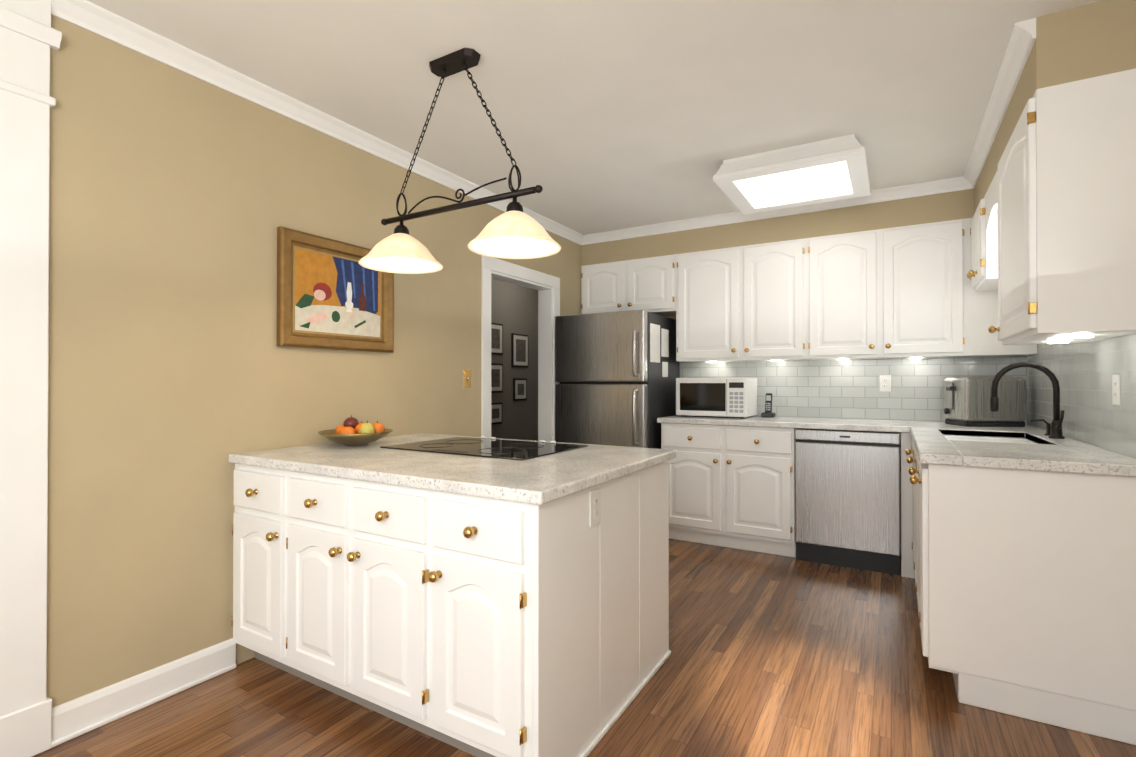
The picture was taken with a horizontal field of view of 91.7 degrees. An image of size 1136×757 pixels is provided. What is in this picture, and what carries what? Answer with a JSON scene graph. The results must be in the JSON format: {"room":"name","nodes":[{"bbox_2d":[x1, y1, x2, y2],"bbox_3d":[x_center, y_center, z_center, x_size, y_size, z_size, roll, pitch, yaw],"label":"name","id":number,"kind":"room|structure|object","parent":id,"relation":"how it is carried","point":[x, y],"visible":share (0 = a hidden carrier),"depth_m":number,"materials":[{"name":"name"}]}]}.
{"room":"kitchen","nodes":[
{"label":"kitchen","id":0,"kind":"room"},
{"bbox_2d":[491,278,537,440],"bbox_3d":[-0.994,-0.011,5.317,0.120,2.450,5.340,0,0,31],"label":"wall","id":1,"kind":"structure","parent":0,"point":[514,308],"depth_m":5.91,"materials":[{"name":"grey paint"}]},
{"bbox_2d":[491,402,501,424],"bbox_3d":[-0.743,0.356,5.597,0.021,0.220,0.240,0,0,31],"label":"framed picture","id":2,"kind":"object","parent":1,"relation":"attached to","point":[496,408],"depth_m":5.61},
{"bbox_2d":[491,322,502,354],"bbox_3d":[-0.743,-0.404,5.601,0.021,0.320,0.260,0,0,31],"label":"framed picture","id":3,"kind":"object","parent":1,"relation":"attached to","point":[496,328],"depth_m":5.62},
{"bbox_2d":[491,363,502,392],"bbox_3d":[-0.743,-0.004,5.599,0.021,0.300,0.260,0,0,31],"label":"framed picture","id":4,"kind":"object","parent":1,"relation":"attached to","point":[496,368],"depth_m":5.61},
{"bbox_2d":[511,333,527,367],"bbox_3d":[-0.519,-0.302,5.979,0.021,0.360,0.300,0,0,31],"label":"framed picture","id":5,"kind":"object","parent":1,"relation":"attached to","point":[519,350],"depth_m":5.95},
{"bbox_2d":[513,378,526,400],"bbox_3d":[-0.519,0.118,5.977,0.021,0.240,0.240,0,0,31],"label":"framed picture","id":6,"kind":"object","parent":1,"relation":"attached to","point":[519,384],"depth_m":5.95},
{"bbox_2d":[33,539,1135,756],"bbox_3d":[0.223,1.230,3.088,4.480,0.060,7.920,0,0,31],"label":"floor","id":7,"kind":"structure","parent":0,"point":[772,655],"depth_m":2.03,"materials":[{"name":"brown wood"}]},
{"bbox_2d":[229,461,670,756],"bbox_3d":[-0.484,0.771,2.314,1.529,0.847,1.079,0,0,31],"label":"kitchen island","id":8,"kind":"object","parent":7,"relation":"on","point":[483,596],"depth_m":1.79,"materials":[{"name":"white wood"}]},
{"bbox_2d":[228,433,676,508],"bbox_3d":[-0.462,0.330,2.339,1.545,0.037,1.077,0,0,31],"label":"island countertop","id":9,"kind":"structure","parent":8,"relation":"on","point":[552,478],"depth_m":1.97,"materials":[{"name":"white stone"}]},
{"bbox_2d":[318,415,392,445],"bbox_3d":[-0.993,0.242,2.583,0.330,0.138,0.330,0,0,31],"label":"fruit bowl","id":10,"kind":"object","parent":9,"relation":"on","point":[351,431],"visible":1,"depth_m":2.52,"materials":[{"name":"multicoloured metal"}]},
{"bbox_2d":[380,435,591,460],"bbox_3d":[-0.372,0.304,2.500,0.780,0.016,0.530,0,0,31],"label":"cooktop","id":11,"kind":"object","parent":9,"relation":"in","point":[514,449],"depth_m":2.47,"materials":[{"name":"black glass"}]},
{"bbox_2d":[589,488,600,527],"bbox_3d":[0.089,0.422,1.801,0.006,0.116,0.072,0,0,31],"label":"electrical outlet plate","id":12,"kind":"object","parent":8,"relation":"attached to","point":[595,495],"depth_m":1.79,"materials":[{"name":"white plastic"}]},
{"bbox_2d":[555,310,678,448],"bbox_3d":[0.404,0.354,4.512,0.775,1.710,0.826,0,0,31],"label":"fridge","id":13,"kind":"object","parent":7,"relation":"on","point":[616,374],"visible":0.52,"depth_m":4.21,"materials":[{"name":"grey metal"}]},
{"bbox_2d":[657,419,724,546],"bbox_3d":[1.053,0.770,4.269,0.466,0.875,0.632,0,0,31],"label":"base cabinet","id":14,"kind":"object","parent":7,"relation":"on","point":[697,473],"depth_m":3.99,"materials":[{"name":"white wood"}]},
{"bbox_2d":[725,423,800,557],"bbox_3d":[1.454,0.768,4.032,0.466,0.875,0.632,0,0,31],"label":"base cabinet","id":15,"kind":"object","parent":7,"relation":"on","point":[759,457],"depth_m":3.76,"materials":[{"name":"white wood"}]},
{"bbox_2d":[661,415,1044,434],"bbox_3d":[1.776,0.311,3.785,2.258,0.037,0.733,0,0,31],"label":"countertop","id":16,"kind":"structure","parent":15,"relation":"on","point":[903,426],"depth_m":3.65,"materials":[{"name":"white stone"}]},
{"bbox_2d":[676,378,756,418],"bbox_3d":[1.155,0.145,4.279,0.535,0.299,0.373,0,0,31],"label":"microwave","id":17,"kind":"object","parent":16,"relation":"on","point":[728,397],"visible":1,"depth_m":4.12,"materials":[{"name":"white plastic"}]},
{"bbox_2d":[761,393,774,417],"bbox_3d":[1.521,0.203,4.186,0.090,0.182,0.100,0,0,31],"label":"phone","id":18,"kind":"object","parent":16,"relation":"on","point":[768,413],"visible":1,"depth_m":4.18,"materials":[{"name":"grey plastic"}]},
{"bbox_2d":[944,377,1025,426],"bbox_3d":[2.552,0.139,3.404,0.383,0.299,0.228,0,0,6],"label":"toaster","id":19,"kind":"object","parent":16,"relation":"on","point":[966,401],"visible":0.98,"depth_m":3.30,"materials":[{"name":"silver metal"}]},
{"bbox_2d":[795,428,900,574],"bbox_3d":[1.906,0.770,3.744,0.598,0.868,0.606,0,0,31],"label":"dishwasher","id":20,"kind":"object","parent":7,"relation":"on","point":[847,498],"visible":0.96,"depth_m":3.48,"materials":[{"name":"grey metal"}]},
{"bbox_2d":[897,431,908,576],"bbox_3d":[2.479,0.764,3.435,0.695,0.875,0.613,0,0,31],"label":"base cabinet","id":21,"kind":"object","parent":7,"relation":"on","point":[904,439],"depth_m":3.34,"materials":[{"name":"white wood"}]},
{"bbox_2d":[909,495,912,577],"bbox_3d":[2.241,0.762,2.976,0.637,0.875,0.420,0,0,31],"label":"base cabinet","id":22,"kind":"object","parent":7,"relation":"on","point":[910,496],"depth_m":3.32,"materials":[{"name":"white wood"}]},
{"bbox_2d":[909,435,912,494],"bbox_3d":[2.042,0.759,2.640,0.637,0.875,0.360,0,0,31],"label":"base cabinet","id":23,"kind":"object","parent":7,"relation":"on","point":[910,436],"depth_m":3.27,"materials":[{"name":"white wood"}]},
{"bbox_2d":[913,447,916,594],"bbox_3d":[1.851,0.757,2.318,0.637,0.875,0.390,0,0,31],"label":"base cabinet","id":24,"kind":"object","parent":7,"relation":"on","point":[914,448],"depth_m":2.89,"materials":[{"name":"white wood"}]},
{"bbox_2d":[917,463,1135,744],"bbox_3d":[1.683,0.756,2.034,0.637,0.875,0.270,0,0,31],"label":"base cabinet","id":25,"kind":"object","parent":7,"relation":"on","point":[1018,552],"depth_m":1.92,"materials":[{"name":"white wood"}]},
{"bbox_2d":[909,427,1135,478],"bbox_3d":[1.963,0.303,2.518,0.646,0.037,1.440,0,0,31],"label":"countertop","id":26,"kind":"structure","parent":25,"relation":"on","point":[1066,456],"depth_m":2.04,"materials":[{"name":"white stone"}]},
{"bbox_2d":[941,427,1048,442],"bbox_3d":[2.109,0.394,2.754,0.390,0.208,0.700,0,0,31],"label":"sink","id":27,"kind":"object","parent":26,"relation":"in","point":[993,436],"depth_m":2.99,"materials":[{"name":"metal"}]},
{"bbox_2d":[990,362,1064,438],"bbox_3d":[2.254,0.102,2.719,0.283,0.365,0.267,0,0,31],"label":"faucet","id":28,"kind":"object","parent":26,"relation":"on","point":[1054,428],"visible":1,"depth_m":2.65,"materials":[{"name":"brown metal"}]},
{"bbox_2d":[47,0,1135,707],"bbox_3d":[0.183,-0.033,1.911,3.340,2.450,5.840,0,0,31],"label":"wall","id":29,"kind":"structure","parent":0,"point":[177,374],"depth_m":2.14,"materials":[{"name":"beige paint"}]},
{"bbox_2d":[0,0,61,756],"bbox_3d":[-1.764,-0.034,1.623,0.043,2.450,0.398,0,0,31],"label":"trim","id":30,"kind":"structure","parent":29,"relation":"attached to","point":[30,37],"depth_m":1.73,"materials":[{"name":"white wood"}]},
{"bbox_2d":[51,638,236,747],"bbox_3d":[-1.529,1.134,2.027,0.028,0.118,0.593,0,0,31],"label":"baseboard","id":31,"kind":"structure","parent":29,"relation":"attached to","point":[77,717],"depth_m":1.97,"materials":[{"name":"white wood"}]},
{"bbox_2d":[51,0,582,244],"bbox_3d":[-0.763,-1.214,3.303,0.058,0.070,3.543,0,0,31],"label":"crown molding","id":32,"kind":"structure","parent":29,"relation":"attached to","point":[100,21],"depth_m":2.33,"materials":[{"name":"white wood"}]},
{"bbox_2d":[277,226,393,352],"bbox_3d":[-1.118,-0.407,2.720,0.034,0.530,0.640,0,0,31],"label":"painting","id":33,"kind":"object","parent":29,"relation":"attached to","point":[333,294],"visible":0.9,"depth_m":2.66,"materials":[{"name":"multicoloured paint"}]},
{"bbox_2d":[463,370,470,387],"bbox_3d":[-0.644,0.003,3.540,0.014,0.116,0.072,0,0,31],"label":"light switch","id":34,"kind":"object","parent":29,"relation":"attached to","point":[466,373],"depth_m":3.53,"materials":[{"name":"gold metal"}]},
{"bbox_2d":[481,255,559,441],"bbox_3d":[-0.381,0.191,4.115,0.156,2.030,0.980,0,0,31],"label":"door frame","id":35,"kind":"structure","parent":29,"relation":"attached to","point":[543,284],"depth_m":4.19,"materials":[{"name":"white wood"}]},
{"bbox_2d":[581,261,624,313],"bbox_3d":[0.378,-0.765,4.854,0.433,0.450,0.331,0,0,31],"label":"upper cabinet","id":36,"kind":"object","parent":29,"relation":"attached to","point":[603,284],"depth_m":4.71,"materials":[{"name":"white wood"}]},
{"bbox_2d":[625,254,676,315],"bbox_3d":[0.751,-0.766,4.633,0.434,0.450,0.331,0,0,31],"label":"upper cabinet","id":37,"kind":"object","parent":29,"relation":"attached to","point":[651,282],"depth_m":4.49,"materials":[{"name":"white wood"}]},
{"bbox_2d":[673,246,744,362],"bbox_3d":[1.157,-0.565,4.391,0.510,0.856,0.331,0,0,31],"label":"upper cabinet","id":38,"kind":"object","parent":29,"relation":"attached to","point":[708,314],"depth_m":4.24,"materials":[{"name":"white wood"}]},
{"bbox_2d":[741,238,808,360],"bbox_3d":[1.571,-0.566,4.146,0.452,0.856,0.331,0,0,31],"label":"upper cabinet","id":39,"kind":"object","parent":29,"relation":"attached to","point":[774,275],"depth_m":4.00,"materials":[{"name":"white wood"}]},
{"bbox_2d":[583,177,973,244],"bbox_3d":[1.327,-1.209,4.089,2.735,0.070,0.058,0,0,31],"label":"crown molding","id":40,"kind":"structure","parent":29,"relation":"attached to","point":[950,184],"depth_m":4.00,"materials":[{"name":"white wood"}]},
{"bbox_2d":[809,229,880,359],"bbox_3d":[1.960,-0.568,3.915,0.452,0.856,0.331,0,0,31],"label":"upper cabinet","id":41,"kind":"object","parent":29,"relation":"attached to","point":[845,269],"depth_m":3.76,"materials":[{"name":"white wood"}]},
{"bbox_2d":[680,356,1023,421],"bbox_3d":[1.949,0.069,4.115,2.310,0.525,0.005,0,0,31],"label":"backsplash","id":42,"kind":"structure","parent":29,"relation":"attached to","point":[848,389],"depth_m":4.02,"materials":[{"name":"tile"}]},
{"bbox_2d":[880,375,890,391],"bbox_3d":[2.261,0.035,3.924,0.072,0.116,0.006,0,0,31],"label":"electrical outlet plate","id":43,"kind":"object","parent":29,"relation":"attached to","point":[885,380],"depth_m":3.92,"materials":[{"name":"white plastic"}]},
{"bbox_2d":[881,218,976,358],"bbox_3d":[2.374,-0.569,3.670,0.511,0.856,0.331,0,0,31],"label":"upper cabinet","id":44,"kind":"object","parent":29,"relation":"attached to","point":[929,310],"depth_m":3.53,"materials":[{"name":"white wood"}]},
{"bbox_2d":[969,218,992,291],"bbox_3d":[2.575,-0.770,3.236,0.317,0.460,0.250,0,0,31],"label":"upper cabinet","id":45,"kind":"object","parent":29,"relation":"attached to","point":[971,289],"depth_m":3.39,"materials":[{"name":"white wood"}]},
{"bbox_2d":[973,188,992,287],"bbox_3d":[2.448,-0.771,3.021,0.317,0.460,0.250,0,0,31],"label":"upper cabinet","id":46,"kind":"object","parent":29,"relation":"attached to","point":[983,216],"depth_m":3.01,"materials":[{"name":"white wood"}]},
{"bbox_2d":[959,18,1035,190],"bbox_3d":[2.034,-1.218,2.656,0.058,0.070,1.677,0,0,31],"label":"crown molding","id":47,"kind":"structure","parent":29,"relation":"attached to","point":[1023,35],"depth_m":2.36,"materials":[{"name":"white wood"}]},
{"bbox_2d":[977,292,1036,356],"bbox_3d":[2.727,-0.570,3.472,0.298,0.856,0.312,0,0,31],"label":"upper cabinet","id":48,"kind":"object","parent":29,"relation":"attached to","point":[985,348],"depth_m":3.38,"materials":[{"name":"white wood"}]},
{"bbox_2d":[993,68,1135,347],"bbox_3d":[1.935,-0.582,2.155,0.317,0.850,0.720,0,0,31],"label":"upper cabinet","id":49,"kind":"object","parent":29,"relation":"attached to","point":[1039,247],"depth_m":1.88,"materials":[{"name":"white wood"}]},
{"bbox_2d":[1024,334,1135,458],"bbox_3d":[2.404,0.059,2.623,0.005,0.525,2.070,0,0,31],"label":"backsplash","id":50,"kind":"structure","parent":29,"relation":"attached to","point":[1082,372],"depth_m":2.38,"materials":[{"name":"tile"}]},
{"bbox_2d":[1112,375,1119,405],"bbox_3d":[2.086,0.044,2.097,0.006,0.116,0.072,0,0,31],"label":"electrical outlet plate","id":51,"kind":"object","parent":29,"relation":"attached to","point":[1115,378],"depth_m":2.09,"materials":[{"name":"white plastic"}]},
{"bbox_2d":[87,0,1101,234],"bbox_3d":[0.223,-1.280,3.104,4.480,0.060,7.920,0,0,31],"label":"ceiling","id":52,"kind":"structure","parent":0,"point":[609,115],"depth_m":2.31,"materials":[{"name":"paint"}]},
{"bbox_2d":[358,48,560,273],"bbox_3d":[-0.448,-0.865,2.174,0.930,0.782,0.342,0,0,31],"label":"pendant light","id":53,"kind":"object","parent":52,"relation":"hanging from","point":[513,231],"visible":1,"depth_m":2.15,"materials":[{"name":"brown metal"}]},
{"bbox_2d":[713,134,869,214],"bbox_3d":[1.347,-1.191,3.274,0.764,0.116,0.764,0,0,31],"label":"ceiling light","id":54,"kind":"object","parent":52,"relation":"attached to","point":[827,170],"visible":1,"depth_m":3.12,"materials":[{"name":"white plastic"}]}
]}

